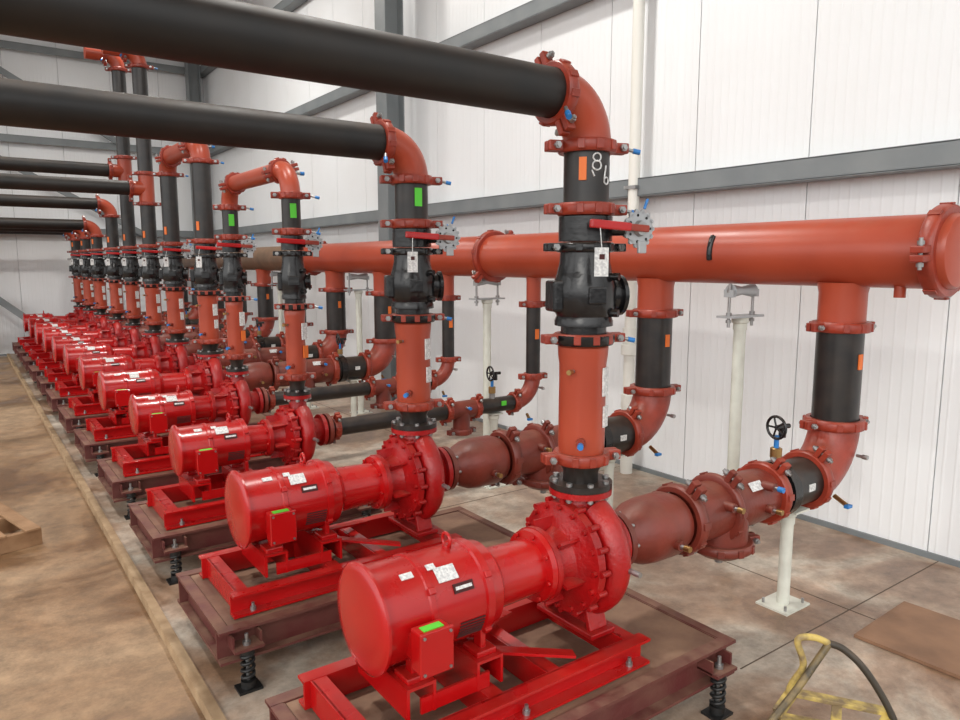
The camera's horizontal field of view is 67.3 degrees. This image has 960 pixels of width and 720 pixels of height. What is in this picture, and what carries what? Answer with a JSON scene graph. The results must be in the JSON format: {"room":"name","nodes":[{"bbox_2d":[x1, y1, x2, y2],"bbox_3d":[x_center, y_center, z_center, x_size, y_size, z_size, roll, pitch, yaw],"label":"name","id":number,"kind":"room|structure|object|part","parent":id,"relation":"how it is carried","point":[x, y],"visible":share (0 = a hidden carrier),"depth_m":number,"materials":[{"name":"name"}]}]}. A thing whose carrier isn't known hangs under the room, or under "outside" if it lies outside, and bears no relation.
{"room":"pump room","nodes":[
{"label":"pump room","id":0,"kind":"room"},
{"bbox_2d":[0,34,203,353],"bbox_3d":[-12.987,-3.953,13.489,16.000,8.200,0.140,-6,10,-35],"label":"wall","id":1,"kind":"structure","parent":0,"point":[34,269],"depth_m":16.04,"materials":[{"name":"white metal"}]},
{"bbox_2d":[0,133,162,153],"bbox_3d":[-12.888,-4.432,13.285,15.000,0.155,0.180,-6,10,-35],"label":"trim","id":2,"kind":"structure","parent":1,"relation":"attached to","point":[3,137],"depth_m":15.85,"materials":[{"name":"grey metal"}]},
{"bbox_2d":[0,40,184,73],"bbox_3d":[-12.888,-6.315,13.029,15.000,0.155,0.180,-6,10,-35],"label":"trim","id":3,"kind":"structure","parent":1,"relation":"attached to","point":[3,43],"depth_m":15.62,"materials":[{"name":"grey metal"}]},
{"bbox_2d":[36,229,192,236],"bbox_3d":[-12.888,-2.520,13.545,15.000,0.155,0.180,-6,10,-35],"label":"trim","id":4,"kind":"structure","parent":1,"relation":"attached to","point":[159,232],"depth_m":17.21,"materials":[{"name":"grey metal"}]},
{"bbox_2d":[0,354,959,719],"bbox_3d":[-6.627,1.376,5.317,16.000,0.160,22.000,-6,10,-35],"label":"floor","id":5,"kind":"structure","parent":0,"point":[78,641],"depth_m":4.25,"materials":[{"name":"concrete"}]},
{"bbox_2d":[12,342,22,353],"bbox_3d":[-8.980,-0.257,15.622,1.890,0.301,0.930,-6,10,-35],"label":"vibration isolation skid","id":6,"kind":"object","parent":5,"relation":"on","point":[15,345],"visible":0.15,"depth_m":14.84,"materials":[{"name":"metal"}]},
{"bbox_2d":[17,307,85,344],"bbox_3d":[-9.098,-0.754,15.450,1.378,0.729,0.646,-6,10,-35],"label":"pump","id":7,"kind":"object","parent":6,"relation":"on","point":[78,311],"visible":0.39,"depth_m":15.26,"materials":[{"name":"red paint"}]},
{"bbox_3d":[-9.130,-0.505,15.479,1.320,0.228,0.616,-6,10,-35],"label":"frame","id":8,"kind":"part","parent":7,"relation":"part of","materials":[{"name":"red paint"}]},
{"bbox_2d":[0,231,87,306],"bbox_3d":[-11.062,-1.810,13.805,6.351,1.802,0.376,-6,10,-36],"label":"riser pipe","id":9,"kind":"object","parent":7,"relation":"on","point":[75,243],"visible":0.5,"depth_m":15.47,"materials":[{"name":"black metal"}]},
{"bbox_3d":[-9.219,-0.825,15.319,0.820,0.452,0.488,-6,10,-35],"label":"motor","id":10,"kind":"part","parent":7,"relation":"part of","materials":[{"name":"red paint"}]},
{"bbox_3d":[-8.707,-0.844,15.693,0.448,0.616,0.598,-6,10,-35],"label":"pump casing","id":11,"kind":"part","parent":7,"relation":"part of","materials":[{"name":"red paint"}]},
{"bbox_2d":[0,502,42,554],"bbox_3d":[-3.910,1.298,5.232,1.000,0.139,1.000,6,10,39],"label":"wooden pallet","id":12,"kind":"object","parent":5,"relation":"on","point":[30,535],"visible":1,"depth_m":5.28,"materials":[{"name":"brown wood"}]},
{"bbox_2d":[17,348,28,363],"bbox_3d":[-8.149,-0.102,14.481,1.890,0.301,0.930,-6,10,-35],"label":"vibration isolation skid","id":13,"kind":"object","parent":5,"relation":"on","point":[20,352],"visible":0.12,"depth_m":13.70,"materials":[{"name":"metal"}]},
{"bbox_2d":[22,310,96,351],"bbox_3d":[-8.267,-0.599,14.309,1.378,0.729,0.646,-6,10,-35],"label":"pump","id":14,"kind":"object","parent":13,"relation":"on","point":[87,316],"visible":0.42,"depth_m":14.09,"materials":[{"name":"red paint"}]},
{"bbox_3d":[-8.299,-0.350,14.338,1.320,0.228,0.616,-6,10,-35],"label":"frame","id":15,"kind":"part","parent":14,"relation":"part of","materials":[{"name":"red paint"}]},
{"bbox_2d":[0,228,97,310],"bbox_3d":[-10.232,-1.655,12.664,6.351,1.802,0.376,-6,10,-36],"label":"riser pipe","id":16,"kind":"object","parent":14,"relation":"on","point":[85,242],"visible":0.53,"depth_m":14.33,"materials":[{"name":"black metal"}]},
{"bbox_3d":[-8.388,-0.670,14.178,0.820,0.452,0.488,-6,10,-35],"label":"motor","id":17,"kind":"part","parent":14,"relation":"part of","materials":[{"name":"red paint"}]},
{"bbox_3d":[-7.876,-0.689,14.552,0.448,0.616,0.598,-6,10,-35],"label":"pump casing","id":18,"kind":"part","parent":14,"relation":"part of","materials":[{"name":"red paint"}]},
{"bbox_2d":[22,356,35,372],"bbox_3d":[-7.319,0.053,13.340,1.890,0.301,0.930,-6,10,-35],"label":"vibration isolation skid","id":19,"kind":"object","parent":5,"relation":"on","point":[26,360],"visible":0.09,"depth_m":12.57,"materials":[{"name":"metal"}]},
{"bbox_2d":[28,314,109,359],"bbox_3d":[-7.436,-0.444,13.168,1.378,0.729,0.646,-6,10,-35],"label":"pump","id":20,"kind":"object","parent":19,"relation":"on","point":[99,321],"visible":0.44,"depth_m":12.97,"materials":[{"name":"red paint"}]},
{"bbox_3d":[-7.468,-0.195,13.197,1.320,0.228,0.616,-6,10,-35],"label":"frame","id":21,"kind":"part","parent":20,"relation":"part of","materials":[{"name":"red paint"}]},
{"bbox_2d":[0,216,109,314],"bbox_3d":[-9.401,-1.500,11.523,6.351,1.802,0.376,-6,10,-36],"label":"riser pipe","id":22,"kind":"object","parent":20,"relation":"on","point":[96,269],"visible":0.82,"depth_m":13.12,"materials":[{"name":"black metal"}]},
{"bbox_3d":[-7.557,-0.515,13.037,0.820,0.452,0.488,-6,10,-35],"label":"motor","id":23,"kind":"part","parent":20,"relation":"part of","materials":[{"name":"red paint"}]},
{"bbox_3d":[-7.045,-0.534,13.411,0.448,0.616,0.598,-6,10,-35],"label":"pump casing","id":24,"kind":"part","parent":20,"relation":"part of","materials":[{"name":"red paint"}]},
{"bbox_2d":[28,365,44,382],"bbox_3d":[-6.488,0.208,12.199,1.890,0.301,0.930,-6,10,-35],"label":"vibration isolation skid","id":25,"kind":"object","parent":5,"relation":"on","point":[34,371],"visible":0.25,"depth_m":11.43,"materials":[{"name":"metal"}]},
{"bbox_2d":[35,319,124,369],"bbox_3d":[-6.606,-0.289,12.027,1.378,0.729,0.646,-6,10,-35],"label":"pump","id":26,"kind":"object","parent":25,"relation":"on","point":[114,327],"visible":0.45,"depth_m":11.82,"materials":[{"name":"red paint"}]},
{"bbox_3d":[-6.638,-0.040,12.056,1.320,0.228,0.616,-6,10,-35],"label":"frame","id":27,"kind":"part","parent":26,"relation":"part of","materials":[{"name":"red paint"}]},
{"bbox_2d":[0,194,127,319],"bbox_3d":[-8.554,-1.487,10.374,6.391,2.087,0.376,-6,10,-36],"label":"riser pipe","id":28,"kind":"object","parent":26,"relation":"on","point":[97,204],"visible":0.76,"depth_m":11.99,"materials":[{"name":"black metal"}]},
{"bbox_3d":[-6.726,-0.360,11.895,0.820,0.452,0.488,-6,10,-35],"label":"motor","id":29,"kind":"part","parent":26,"relation":"part of","materials":[{"name":"red paint"}]},
{"bbox_3d":[-6.215,-0.379,12.270,0.448,0.616,0.598,-6,10,-35],"label":"pump casing","id":30,"kind":"part","parent":26,"relation":"part of","materials":[{"name":"red paint"}]},
{"bbox_2d":[36,376,67,395],"bbox_3d":[-5.657,0.363,11.058,1.890,0.301,0.930,-6,10,-35],"label":"vibration isolation skid","id":31,"kind":"object","parent":5,"relation":"on","point":[43,384],"visible":0.19,"depth_m":10.29,"materials":[{"name":"metal"}]},
{"bbox_2d":[44,325,141,381],"bbox_3d":[-5.775,-0.134,10.886,1.378,0.729,0.646,-6,10,-35],"label":"pump","id":32,"kind":"object","parent":31,"relation":"on","point":[129,335],"visible":0.47,"depth_m":10.69,"materials":[{"name":"red paint"}]},
{"bbox_3d":[-5.807,0.115,10.915,1.320,0.228,0.616,-6,10,-35],"label":"frame","id":33,"kind":"part","parent":32,"relation":"part of","materials":[{"name":"red paint"}]},
{"bbox_2d":[0,47,145,325],"bbox_3d":[-7.734,-2.349,9.112,6.391,4.134,0.377,-6,10,-35],"label":"riser pipe","id":34,"kind":"object","parent":32,"relation":"on","point":[130,265],"visible":0.74,"depth_m":10.72,"materials":[{"name":"black metal"}]},
{"bbox_3d":[-5.896,-0.205,10.754,0.820,0.452,0.488,-6,10,-35],"label":"motor","id":35,"kind":"part","parent":32,"relation":"part of","materials":[{"name":"red paint"}]},
{"bbox_3d":[-5.384,-0.224,11.129,0.448,0.616,0.598,-6,10,-35],"label":"pump casing","id":36,"kind":"part","parent":32,"relation":"part of","materials":[{"name":"red paint"}]},
{"bbox_2d":[46,389,87,411],"bbox_3d":[-4.826,0.519,9.917,1.890,0.301,0.930,-6,10,-35],"label":"vibration isolation skid","id":37,"kind":"object","parent":5,"relation":"on","point":[54,400],"visible":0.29,"depth_m":9.16,"materials":[{"name":"metal"}]},
{"bbox_2d":[54,332,166,396],"bbox_3d":[-4.944,0.021,9.745,1.378,0.729,0.646,-6,10,-35],"label":"pump","id":38,"kind":"object","parent":37,"relation":"on","point":[149,345],"visible":0.44,"depth_m":9.55,"materials":[{"name":"red paint"}]},
{"bbox_3d":[-4.976,0.270,9.774,1.320,0.228,0.616,-6,10,-35],"label":"frame","id":39,"kind":"part","parent":38,"relation":"part of","materials":[{"name":"red paint"}]},
{"bbox_2d":[0,50,167,332],"bbox_3d":[-6.904,-2.070,7.988,6.391,3.884,0.377,-6,10,-35],"label":"riser pipe","id":40,"kind":"object","parent":38,"relation":"on","point":[143,188],"visible":0.81,"depth_m":9.62,"materials":[{"name":"black metal"}]},
{"bbox_3d":[-5.065,-0.050,9.613,0.820,0.452,0.488,-6,10,-35],"label":"motor","id":41,"kind":"part","parent":38,"relation":"part of","materials":[{"name":"red paint"}]},
{"bbox_3d":[-4.553,-0.069,9.988,0.448,0.616,0.598,-6,10,-35],"label":"pump casing","id":42,"kind":"part","parent":38,"relation":"part of","materials":[{"name":"red paint"}]},
{"bbox_2d":[58,406,127,432],"bbox_3d":[-3.995,0.674,8.776,1.890,0.301,0.930,-6,10,-35],"label":"vibration isolation skid","id":43,"kind":"object","parent":5,"relation":"on","point":[69,421],"visible":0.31,"depth_m":8.03,"materials":[{"name":"metal"}]},
{"bbox_2d":[68,341,196,415],"bbox_3d":[-4.113,0.176,8.604,1.378,0.729,0.646,-6,10,-35],"label":"pump","id":44,"kind":"object","parent":43,"relation":"on","point":[175,358],"visible":0.63,"depth_m":8.42,"materials":[{"name":"red paint"}]},
{"bbox_3d":[-4.145,0.425,8.633,1.320,0.228,0.616,-6,10,-35],"label":"frame","id":45,"kind":"part","parent":44,"relation":"part of","materials":[{"name":"red paint"}]},
{"bbox_3d":[-4.234,0.106,8.472,0.820,0.452,0.488,-6,10,-35],"label":"motor","id":46,"kind":"part","parent":44,"relation":"part of","materials":[{"name":"red paint"}]},
{"bbox_2d":[152,145,194,342],"bbox_3d":[-3.673,-1.368,8.668,0.392,2.311,0.377,-6,10,-35],"label":"riser pipe","id":47,"kind":"object","parent":44,"relation":"on","point":[173,272],"visible":0.94,"depth_m":8.63,"materials":[{"name":"black metal"}]},
{"bbox_3d":[-3.722,0.086,8.847,0.448,0.616,0.598,-6,10,-35],"label":"pump casing","id":48,"kind":"part","parent":44,"relation":"part of","materials":[{"name":"red paint"}]},
{"bbox_2d":[7,354,226,719],"bbox_3d":[-4.044,1.071,7.156,0.050,0.066,21.600,-6,10,-35],"label":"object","id":49,"kind":"structure","parent":5,"relation":"attached to","point":[202,695],"depth_m":4.41,"materials":[{"name":"wood"}]},
{"bbox_2d":[74,411,270,476],"bbox_3d":[-3.164,0.829,7.635,1.890,0.301,0.930,-6,10,-35],"label":"vibration isolation skid","id":50,"kind":"object","parent":5,"relation":"on","point":[91,450],"visible":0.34,"depth_m":6.96,"materials":[{"name":"metal"}]},
{"bbox_2d":[85,353,229,441],"bbox_3d":[-3.282,0.331,7.463,1.378,0.729,0.646,-6,10,-35],"label":"pump","id":51,"kind":"object","parent":50,"relation":"on","point":[115,388],"visible":0.73,"depth_m":7.24,"materials":[{"name":"red paint"}]},
{"bbox_3d":[-3.403,0.261,7.331,0.820,0.452,0.488,-6,10,-35],"label":"motor","id":52,"kind":"part","parent":51,"relation":"part of","materials":[{"name":"red paint"}]},
{"bbox_3d":[-3.314,0.580,7.492,1.320,0.228,0.616,-6,10,-35],"label":"frame","id":53,"kind":"part","parent":51,"relation":"part of","materials":[{"name":"red paint"}]},
{"bbox_2d":[163,142,229,354],"bbox_3d":[-3.165,-1.274,7.971,0.392,2.311,1.480,-6,10,-35],"label":"riser pipe","id":54,"kind":"object","parent":51,"relation":"on","point":[205,273],"visible":0.83,"depth_m":7.49,"materials":[{"name":"black metal"}]},
{"bbox_3d":[-2.891,0.241,7.706,0.448,0.616,0.598,-6,10,-35],"label":"pump casing","id":55,"kind":"part","parent":51,"relation":"part of","materials":[{"name":"red paint"}]},
{"bbox_2d":[96,454,284,519],"bbox_3d":[-2.447,0.995,6.412,1.590,0.301,0.930,-6,10,-35],"label":"vibration isolation skid","id":56,"kind":"object","parent":5,"relation":"on","point":[120,488],"visible":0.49,"depth_m":5.85,"materials":[{"name":"metal"}]},
{"bbox_2d":[110,370,263,476],"bbox_3d":[-2.516,0.490,6.294,1.220,0.729,0.616,-6,10,-35],"label":"pump","id":57,"kind":"object","parent":56,"relation":"on","point":[150,415],"visible":0.78,"depth_m":6.13,"materials":[{"name":"red paint"}]},
{"bbox_3d":[-2.616,0.433,6.159,0.650,0.425,0.432,-6,10,-35],"label":"motor","id":58,"kind":"part","parent":57,"relation":"part of","materials":[{"name":"red paint"}]},
{"bbox_3d":[-2.516,0.739,6.327,1.220,0.228,0.616,-6,10,-35],"label":"frame","id":59,"kind":"part","parent":57,"relation":"part of","materials":[{"name":"red paint"}]},
{"bbox_2d":[213,172,257,371],"bbox_3d":[-2.146,-0.752,6.327,0.355,1.720,0.302,-6,10,-35],"label":"riser pipe","id":60,"kind":"object","parent":57,"relation":"on","point":[232,277],"visible":0.94,"depth_m":6.30,"materials":[{"name":"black metal"}]},
{"bbox_3d":[-2.190,0.409,6.472,0.448,0.616,0.528,-6,10,-35],"label":"pump casing","id":61,"kind":"part","parent":57,"relation":"part of","materials":[{"name":"red paint"}]},
{"bbox_2d":[184,63,201,238],"bbox_3d":[-6.792,-4.477,17.344,0.400,8.200,0.400,-6,10,-35],"label":"steel column","id":62,"kind":"structure","parent":5,"relation":"on","point":[192,71],"depth_m":17.06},
{"bbox_2d":[0,66,162,319],"bbox_3d":[-9.939,-3.493,15.310,7.475,6.104,0.080,-6,10,-35],"label":"brace","id":63,"kind":"object","parent":62,"relation":"attached to","point":[4,72],"visible":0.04,"depth_m":15.53,"materials":[{"name":"grey metal"}]},
{"bbox_2d":[128,467,381,585],"bbox_3d":[-1.616,1.150,5.271,1.590,0.301,0.930,-6,10,-35],"label":"vibration isolation skid","id":64,"kind":"object","parent":5,"relation":"on","point":[161,544],"visible":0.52,"depth_m":4.71,"materials":[{"name":"metal"}]},
{"bbox_2d":[145,394,328,529],"bbox_3d":[-1.685,0.645,5.153,1.220,0.729,0.616,-6,10,-35],"label":"pump","id":65,"kind":"object","parent":64,"relation":"on","point":[195,451],"visible":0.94,"depth_m":4.99,"materials":[{"name":"red paint"}]},
{"bbox_3d":[-1.685,0.894,5.186,1.220,0.228,0.616,-6,10,-35],"label":"frame","id":66,"kind":"part","parent":65,"relation":"part of","materials":[{"name":"red paint"}]},
{"bbox_3d":[-1.786,0.589,5.018,0.650,0.425,0.432,-6,10,-35],"label":"motor","id":67,"kind":"part","parent":65,"relation":"part of","materials":[{"name":"red paint"}]},
{"bbox_2d":[228,157,322,395],"bbox_3d":[-1.656,-0.659,5.655,0.353,1.718,1.422,-6,10,-35],"label":"riser pipe","id":68,"kind":"object","parent":65,"relation":"on","point":[293,281],"visible":1,"depth_m":5.18,"materials":[{"name":"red metal"}]},
{"bbox_3d":[-1.359,0.564,5.331,0.448,0.616,0.528,-6,10,-35],"label":"pump casing","id":69,"kind":"part","parent":65,"relation":"part of","materials":[{"name":"red paint"}]},
{"bbox_2d":[268,271,283,333],"bbox_3d":[-3.253,-0.525,11.809,0.360,1.860,0.200,-6,10,-35],"label":"stand","id":70,"kind":"object","parent":5,"relation":"on","point":[273,273],"visible":0.31,"depth_m":11.72,"materials":[{"name":"white paint"}]},
{"bbox_2d":[306,402,319,408],"bbox_3d":[-2.369,0.369,9.918,0.240,0.598,0.200,-6,10,-35],"label":"support stand","id":71,"kind":"object","parent":5,"relation":"on","point":[309,405],"visible":0.23,"depth_m":9.94,"materials":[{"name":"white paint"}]},
{"bbox_2d":[195,271,353,369],"bbox_3d":[-2.672,-0.445,9.562,2.141,1.454,0.414,-6,10,-35],"label":"pipe","id":72,"kind":"object","parent":71,"relation":"on","point":[335,282],"visible":0.34,"depth_m":9.89,"materials":[{"name":"metal"}]},
{"bbox_2d":[176,506,513,696],"bbox_3d":[-0.672,1.294,4.212,1.890,0.301,0.930,-6,10,-35],"label":"vibration isolation skid","id":73,"kind":"object","parent":5,"relation":"on","point":[229,640],"visible":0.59,"depth_m":3.64,"materials":[{"name":"metal"}]},
{"bbox_2d":[198,427,461,619],"bbox_3d":[-0.790,0.797,4.040,1.378,0.729,0.646,-6,10,-35],"label":"pump","id":74,"kind":"object","parent":73,"relation":"on","point":[277,514],"visible":0.91,"depth_m":3.87,"materials":[{"name":"red paint"}]},
{"bbox_2d":[0,78,459,430],"bbox_3d":[-2.754,-0.251,2.396,6.351,1.787,0.376,-6,10,-36],"label":"riser pipe","id":75,"kind":"object","parent":74,"relation":"on","point":[412,285],"visible":1,"depth_m":3.77,"materials":[{"name":"black metal"}]},
{"bbox_3d":[-0.911,0.726,3.908,0.820,0.452,0.488,-6,10,-35],"label":"motor","id":76,"kind":"part","parent":74,"relation":"part of","materials":[{"name":"red paint"}]},
{"bbox_3d":[-0.822,1.046,4.069,1.320,0.228,0.616,-6,10,-35],"label":"frame","id":77,"kind":"part","parent":74,"relation":"part of","materials":[{"name":"red paint"}]},
{"bbox_3d":[-0.399,0.707,4.283,0.448,0.616,0.598,-6,10,-35],"label":"pump casing","id":78,"kind":"part","parent":74,"relation":"part of","materials":[{"name":"red paint"}]},
{"bbox_2d":[347,378,361,416],"bbox_3d":[-1.538,0.524,8.777,0.240,0.598,0.200,-6,10,-35],"label":"support stand","id":79,"kind":"object","parent":5,"relation":"on","point":[353,399],"visible":0.43,"depth_m":8.75,"materials":[{"name":"white paint"}]},
{"bbox_2d":[243,272,395,390],"bbox_3d":[-1.841,-0.290,8.421,2.141,1.454,0.414,-6,10,-35],"label":"pipe","id":80,"kind":"object","parent":79,"relation":"on","point":[332,369],"visible":0.56,"depth_m":8.60,"materials":[{"name":"metal"}]},
{"bbox_2d":[344,273,372,414],"bbox_3d":[-1.591,-0.215,9.527,0.360,1.860,0.200,-6,10,-35],"label":"stand","id":81,"kind":"object","parent":5,"relation":"on","point":[358,292],"visible":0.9,"depth_m":9.46,"materials":[{"name":"white paint"}]},
{"bbox_2d":[182,202,959,299],"bbox_3d":[-2.375,-1.476,10.452,0.647,0.524,16.700,-6,10,-35],"label":"pipe","id":82,"kind":"object","parent":81,"relation":"on","point":[901,253],"visible":0.79,"depth_m":4.59,"materials":[{"name":"metal"}]},
{"bbox_2d":[374,0,404,400],"bbox_3d":[-1.204,-3.434,9.670,0.400,8.200,0.400,-6,10,-35],"label":"steel column","id":83,"kind":"structure","parent":5,"relation":"on","point":[388,14],"depth_m":9.68,"materials":[{"name":"metal"}]},
{"bbox_2d":[469,279,504,435],"bbox_3d":[0.071,0.095,7.245,0.360,1.860,0.200,-6,10,-35],"label":"stand","id":84,"kind":"object","parent":5,"relation":"on","point":[486,302],"visible":0.59,"depth_m":7.18,"materials":[{"name":"white paint"}]},
{"bbox_2d":[482,412,510,489],"bbox_3d":[0.123,0.801,6.491,0.240,0.665,0.200,-6,10,-35],"label":"support stand","id":85,"kind":"object","parent":5,"relation":"on","point":[493,417],"visible":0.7,"depth_m":6.42,"materials":[{"name":"white paint"}]},
{"bbox_2d":[323,277,547,444],"bbox_3d":[-0.284,-0.017,6.064,2.206,1.359,0.270,-6,10,-35],"label":"pipe","id":86,"kind":"object","parent":85,"relation":"on","point":[463,412],"visible":0.98,"depth_m":6.33,"materials":[{"name":"metal"}]},
{"bbox_2d":[265,587,736,719],"bbox_3d":[0.159,1.449,3.071,1.890,0.301,0.930,-6,10,-35],"label":"vibration isolation skid","id":87,"kind":"object","parent":5,"relation":"on","point":[686,656],"visible":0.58,"depth_m":3.12,"materials":[{"name":"metal"}]},
{"bbox_2d":[298,486,650,719],"bbox_3d":[0.041,0.952,2.899,1.378,0.729,0.646,-6,10,-35],"label":"pump","id":88,"kind":"object","parent":87,"relation":"on","point":[447,611],"visible":0.97,"depth_m":2.75,"materials":[{"name":"red paint"}]},
{"bbox_2d":[0,0,654,494],"bbox_3d":[-1.923,-0.099,1.254,6.351,1.792,0.376,-6,10,-36],"label":"riser pipe","id":89,"kind":"object","parent":88,"relation":"on","point":[585,294],"visible":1,"depth_m":2.57,"materials":[{"name":"black metal"}]},
{"bbox_3d":[-0.080,0.881,2.767,0.820,0.452,0.488,-6,10,-35],"label":"motor","id":90,"kind":"part","parent":88,"relation":"part of","materials":[{"name":"red paint"}]},
{"bbox_3d":[0.009,1.201,2.928,1.320,0.228,0.616,-6,10,-35],"label":"frame","id":91,"kind":"part","parent":88,"relation":"part of","materials":[{"name":"red paint"}]},
{"bbox_3d":[0.432,0.862,3.142,0.448,0.616,0.598,-6,10,-35],"label":"pump casing","id":92,"kind":"part","parent":88,"relation":"part of","materials":[{"name":"red paint"}]},
{"bbox_2d":[280,388,938,668],"bbox_3d":[-1.340,0.783,9.087,2.240,0.003,21.000,-6,10,-35],"label":"joint","id":93,"kind":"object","parent":5,"relation":"attached to","point":[280,388],"depth_m":4.32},
{"bbox_2d":[604,454,624,507],"bbox_3d":[0.954,0.989,5.354,0.240,0.598,0.200,-6,10,-35],"label":"support stand","id":94,"kind":"object","parent":5,"relation":"on","point":[608,469],"visible":0.19,"depth_m":5.30,"materials":[{"name":"white paint"}]},
{"bbox_2d":[442,278,682,493],"bbox_3d":[0.652,0.175,4.998,2.141,1.454,0.414,-6,10,-35],"label":"pipe","id":95,"kind":"object","parent":94,"relation":"on","point":[485,460],"visible":0.7,"depth_m":5.24,"materials":[{"name":"metal"}]},
{"bbox_2d":[620,0,644,473],"bbox_3d":[1.408,-2.935,6.376,0.198,8.100,0.198,1,8,11],"label":"downpipe","id":96,"kind":"object","parent":5,"relation":"on","point":[628,349],"visible":0.63,"depth_m":6.49,"materials":[{"name":"white plastic"}]},
{"bbox_2d":[716,283,763,470],"bbox_3d":[1.750,0.409,4.939,0.360,1.860,0.200,-6,10,-35],"label":"stand","id":97,"kind":"object","parent":5,"relation":"on","point":[740,321],"visible":0.77,"depth_m":4.87,"materials":[{"name":"white paint"}]},
{"bbox_2d":[756,506,809,616],"bbox_3d":[1.785,1.144,4.213,0.240,0.598,0.200,-6,10,-35],"label":"support stand","id":98,"kind":"object","parent":5,"relation":"on","point":[781,601],"visible":0.73,"depth_m":4.19,"materials":[{"name":"white paint"}]},
{"bbox_2d":[614,282,876,564],"bbox_3d":[1.482,0.331,3.857,2.141,1.454,0.414,-6,10,-35],"label":"pipe","id":99,"kind":"object","parent":98,"relation":"on","point":[711,516],"visible":0.96,"depth_m":3.94,"materials":[{"name":"metal"}]},
{"bbox_2d":[767,633,897,719],"bbox_3d":[1.407,1.381,2.946,0.657,0.470,0.252,0,8,2],"label":"hand truck","id":100,"kind":"object","parent":5,"relation":"on","point":[794,690],"visible":1,"depth_m":2.98,"materials":[{"name":"yellow metal"}]},
{"bbox_2d":[854,601,959,678],"bbox_3d":[2.513,1.499,3.726,0.620,0.018,0.850,-6,10,-37],"label":"plywood sheet","id":101,"kind":"object","parent":5,"relation":"on","point":[929,638],"visible":1,"depth_m":3.85,"materials":[{"name":"wood"}]},
{"bbox_2d":[203,0,959,560],"bbox_3d":[-0.341,-3.367,9.178,0.140,8.200,22.116,-6,10,-35],"label":"wall","id":102,"kind":"structure","parent":0,"point":[727,83],"depth_m":6.03,"materials":[{"name":"white metal"}]},
{"bbox_2d":[200,0,307,77],"bbox_3d":[-0.512,-5.738,8.803,0.180,0.160,21.500,-6,10,-35],"label":"trim","id":103,"kind":"structure","parent":102,"relation":"attached to","point":[286,5],"depth_m":12.75,"materials":[{"name":"grey metal"}]},
{"bbox_2d":[209,0,592,156],"bbox_3d":[-0.512,-3.855,9.058,0.180,0.160,21.500,-6,10,-35],"label":"trim","id":104,"kind":"structure","parent":102,"relation":"attached to","point":[530,13],"depth_m":8.13,"materials":[{"name":"grey metal"}]},
{"bbox_2d":[214,138,959,234],"bbox_3d":[-0.512,-1.943,9.318,0.180,0.160,21.500,-6,10,-35],"label":"steel beam","id":105,"kind":"structure","parent":102,"relation":"attached to","point":[945,154],"depth_m":5.69,"materials":[{"name":"grey metal"}]},
{"bbox_2d":[346,380,959,567],"bbox_3d":[-0.441,0.676,9.726,0.020,0.040,21.500,-6,10,-35],"label":"baseboard","id":106,"kind":"structure","parent":102,"relation":"attached to","point":[900,546],"depth_m":5.31,"materials":[{"name":"grey metal"}]},
{"bbox_3d":[-0.707,0.646,7.632,0.240,0.665,0.200,-6,10,-35],"label":"support stand","id":107,"kind":"object","parent":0,"visible":0},
{"bbox_2d":[260,275,460,412],"bbox_3d":[-1.115,-0.172,7.205,2.206,1.359,0.270,-6,10,-35],"label":"pipe","id":108,"kind":"object","parent":107,"relation":"on","point":[383,389],"visible":0.77,"depth_m":7.33,"materials":[{"name":"metal"}]},
{"bbox_3d":[-3.200,0.213,11.059,0.240,0.598,0.200,-6,10,-35],"label":"support stand","id":109,"kind":"object","parent":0,"visible":0},
{"bbox_2d":[185,285,312,355],"bbox_3d":[-3.503,-0.600,10.704,2.141,1.454,0.414,-6,10,-35],"label":"pipe","id":110,"kind":"object","parent":109,"relation":"on","point":[279,340],"visible":0.3,"depth_m":10.79,"materials":[{"name":"metal"}]},
{"bbox_3d":[-4.031,0.058,12.200,0.240,0.598,0.200,-6,10,-35],"label":"support stand","id":111,"kind":"object","parent":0,"visible":0},
{"bbox_2d":[159,269,278,344],"bbox_3d":[-4.333,-0.755,11.845,2.141,1.454,0.414,-6,10,-35],"label":"pipe","id":112,"kind":"object","parent":111,"relation":"on","point":[264,291],"visible":0.34,"depth_m":12.19,"materials":[{"name":"metal"}]},
{"bbox_3d":[-4.862,-0.097,13.342,0.240,0.598,0.200,-6,10,-35],"label":"support stand","id":113,"kind":"object","parent":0,"visible":0},
{"bbox_2d":[138,270,252,336],"bbox_3d":[-5.164,-0.910,12.986,2.141,1.454,0.414,-6,10,-35],"label":"pipe","id":114,"kind":"object","parent":113,"relation":"on","point":[224,323],"visible":0.17,"depth_m":13.25,"materials":[{"name":"metal"}]},
{"bbox_3d":[-5.692,-0.252,14.483,0.240,0.598,0.200,-6,10,-35],"label":"support stand","id":115,"kind":"object","parent":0,"visible":0},
{"bbox_2d":[122,284,225,328],"bbox_3d":[-5.995,-1.065,14.127,2.141,1.454,0.414,-6,10,-35],"label":"pipe","id":116,"kind":"object","parent":115,"relation":"on","point":[221,309],"visible":0.11,"depth_m":14.38,"materials":[{"name":"metal"}]},
{"bbox_3d":[-6.523,-0.407,15.624,0.240,0.598,0.200,-6,10,-35],"label":"support stand","id":117,"kind":"object","parent":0,"visible":0},
{"bbox_2d":[108,268,198,321],"bbox_3d":[-6.826,-1.220,15.268,2.141,1.454,0.414,-6,10,-35],"label":"pipe","id":118,"kind":"object","parent":117,"relation":"on","point":[193,314],"visible":0.16,"depth_m":15.62,"materials":[{"name":"metal"}]},
{"bbox_3d":[-7.354,-0.562,16.765,0.240,0.598,0.200,-6,10,-35],"label":"support stand","id":119,"kind":"object","parent":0,"visible":0},
{"bbox_2d":[107,277,191,317],"bbox_3d":[-7.657,-1.375,16.409,2.141,1.454,0.414,-6,10,-35],"label":"pipe","id":120,"kind":"object","parent":119,"relation":"on","point":[186,302],"visible":0.03,"depth_m":16.83,"materials":[{"name":"metal"}]}
]}

